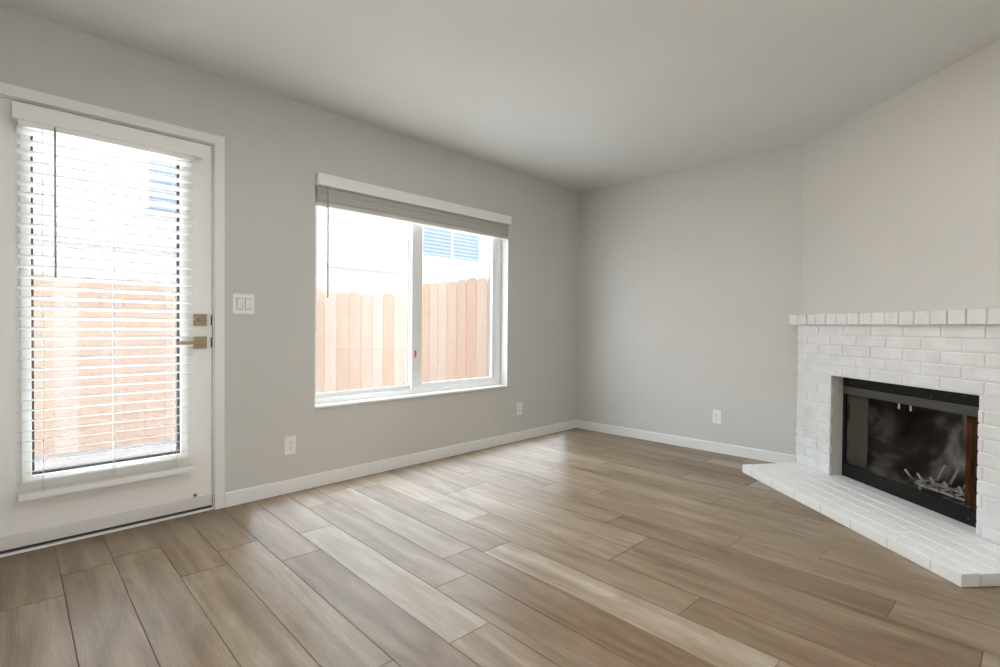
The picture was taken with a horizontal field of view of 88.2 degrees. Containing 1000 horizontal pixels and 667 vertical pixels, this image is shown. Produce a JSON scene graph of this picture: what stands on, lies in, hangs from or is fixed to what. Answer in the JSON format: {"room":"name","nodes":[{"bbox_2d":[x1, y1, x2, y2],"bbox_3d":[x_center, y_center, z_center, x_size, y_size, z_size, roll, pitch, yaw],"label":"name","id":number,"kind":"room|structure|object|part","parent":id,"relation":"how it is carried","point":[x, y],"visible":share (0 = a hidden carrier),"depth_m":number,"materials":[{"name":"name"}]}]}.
{"room":"living room","nodes":[
{"label":"living room","id":0,"kind":"room"},
{"bbox_2d":[0,6,578,557],"bbox_3d":[-1.007,-0.131,3.629,0.160,2.840,5.320,1,1,44],"label":"wall","id":1,"kind":"structure","parent":0,"point":[280,152],"depth_m":3.26,"materials":[{"name":"paint"}]},
{"bbox_2d":[0,94,213,508],"bbox_3d":[-1.992,-0.036,2.628,0.156,2.064,0.953,1,1,44],"label":"door frame","id":2,"kind":"structure","parent":1,"relation":"attached to","point":[92,117],"depth_m":2.89,"materials":[{"name":"white"}]},
{"bbox_2d":[0,82,224,537],"bbox_3d":[-1.948,-0.055,2.585,0.104,2.104,1.033,1,1,44],"label":"door","id":3,"kind":"structure","parent":1,"relation":"in","point":[17,516],"depth_m":2.58,"materials":[{"name":"white paint"}]},
{"bbox_3d":[-1.958,-0.161,2.597,0.068,1.700,0.671,1,1,44],"label":"lite frame","id":4,"kind":"part","parent":3,"relation":"part of","materials":[{"name":"white paint"}]},
{"bbox_3d":[-1.958,-0.161,2.597,0.006,1.604,0.575,1,1,44],"label":"glass","id":5,"kind":"part","parent":3,"relation":"part of","materials":[{"name":"clear glass"}]},
{"bbox_2d":[0,494,212,556],"bbox_3d":[-2.012,0.954,2.655,0.186,0.089,0.921,1,1,44],"label":"door sweep","id":6,"kind":"object","parent":3,"relation":"attached to","point":[36,539],"depth_m":2.56,"materials":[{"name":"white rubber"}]},
{"bbox_2d":[11,100,203,500],"bbox_3d":[-1.896,-0.138,2.560,0.072,1.770,0.757,1,1,44],"label":"door blind","id":7,"kind":"object","parent":3,"relation":"attached to","point":[38,121],"visible":1,"depth_m":2.51,"materials":[{"name":"white plastic"}]},
{"bbox_3d":[-1.680,0.398,2.827,0.047,1.011,0.145,1,1,44],"label":"handle","id":8,"kind":"part","parent":3,"relation":"part of","materials":[{"name":"gold metal"}]},
{"bbox_2d":[232,293,253,313],"bbox_3d":[-1.494,-0.172,3.008,0.013,0.116,0.120,1,1,44],"label":"switch plate","id":9,"kind":"object","parent":1,"relation":"attached to","point":[242,303],"visible":1,"depth_m":3.00,"materials":[{"name":"white plastic"}]},
{"bbox_2d":[284,435,295,454],"bbox_3d":[-1.308,0.697,3.220,0.010,0.114,0.070,1,1,44],"label":"electrical outlet","id":10,"kind":"object","parent":1,"relation":"attached to","point":[289,444],"visible":1,"depth_m":3.21,"materials":[{"name":"white plastic"}]},
{"bbox_2d":[225,420,576,507],"bbox_3d":[-0.393,0.945,4.155,0.013,0.083,3.372,1,1,44],"label":"baseboard","id":11,"kind":"structure","parent":1,"relation":"attached to","point":[249,494],"depth_m":3.65,"materials":[{"name":"white"}]},
{"bbox_2d":[315,206,500,403],"bbox_3d":[-0.648,-0.277,4.051,0.068,1.517,1.796,1,1,44],"label":"window","id":12,"kind":"structure","parent":1,"relation":"in","point":[400,293],"depth_m":3.93,"materials":[{"name":"clear glass"}]},
{"bbox_2d":[315,172,511,297],"bbox_3d":[-0.561,-0.635,3.962,0.088,0.794,1.794,1,1,44],"label":"window blind","id":13,"kind":"object","parent":12,"relation":"attached to","point":[344,194],"visible":0.92,"depth_m":3.77,"materials":[{"name":"white"}]},
{"bbox_2d":[315,384,507,408],"bbox_3d":[-0.593,0.475,4.002,0.101,0.018,1.796,1,1,44],"label":"window sill","id":14,"kind":"structure","parent":1,"relation":"attached to","point":[365,401],"depth_m":3.83,"materials":[{"name":"white"}]},
{"bbox_2d":[516,402,521,414],"bbox_3d":[0.178,0.691,4.733,0.010,0.114,0.070,1,1,44],"label":"electrical outlet","id":15,"kind":"object","parent":1,"relation":"attached to","point":[519,409],"visible":1,"depth_m":4.73,"materials":[{"name":"white plastic"}]},
{"bbox_2d":[0,428,999,666],"bbox_3d":[0.328,1.170,2.326,3.619,0.300,5.320,1,1,44],"label":"floor","id":16,"kind":"structure","parent":0,"point":[788,581],"depth_m":2.12,"materials":[{"name":"brown wood"}]},
{"bbox_2d":[742,308,999,586],"bbox_3d":[2.332,0.451,3.020,1.024,1.151,1.784,0,1,-4],"label":"fireplace","id":17,"kind":"object","parent":16,"relation":"on","point":[898,434],"visible":1,"depth_m":3.02,"materials":[{"name":"white brick"}]},
{"bbox_3d":[2.373,0.632,3.008,0.763,0.674,0.683,1,1,44],"label":"frame","id":18,"kind":"part","parent":17,"relation":"part of","materials":[{"name":"black metal"}]},
{"bbox_2d":[0,0,999,191],"bbox_3d":[0.294,-1.471,2.341,3.776,0.100,5.320,1,1,44],"label":"ceiling","id":19,"kind":"structure","parent":0,"point":[579,95],"depth_m":2.71,"materials":[{"name":"paint"}]},
{"bbox_2d":[576,144,802,454],"bbox_3d":[2.148,-0.112,4.146,3.616,2.840,0.160,1,1,44],"label":"wall","id":20,"kind":"structure","parent":0,"point":[689,289],"depth_m":4.47,"materials":[{"name":"paint"}]},
{"bbox_2d":[576,420,795,462],"bbox_3d":[1.520,0.954,4.649,2.051,0.083,0.013,1,1,44],"label":"baseboard","id":21,"kind":"structure","parent":20,"relation":"attached to","point":[752,453],"depth_m":4.49,"materials":[{"name":"white"}]},
{"bbox_2d":[712,410,720,423],"bbox_3d":[1.826,0.702,4.348,0.070,0.114,0.010,1,1,44],"label":"electrical outlet","id":22,"kind":"object","parent":20,"relation":"attached to","point":[716,418],"visible":1,"depth_m":4.34,"materials":[{"name":"white plastic"}]},
{"bbox_2d":[800,39,999,314],"bbox_3d":[2.406,-0.091,2.887,0.120,2.840,2.060,0,1,-4],"label":"wall","id":23,"kind":"structure","parent":0,"point":[900,201],"depth_m":2.94,"materials":[{"name":"paint"}]}
]}

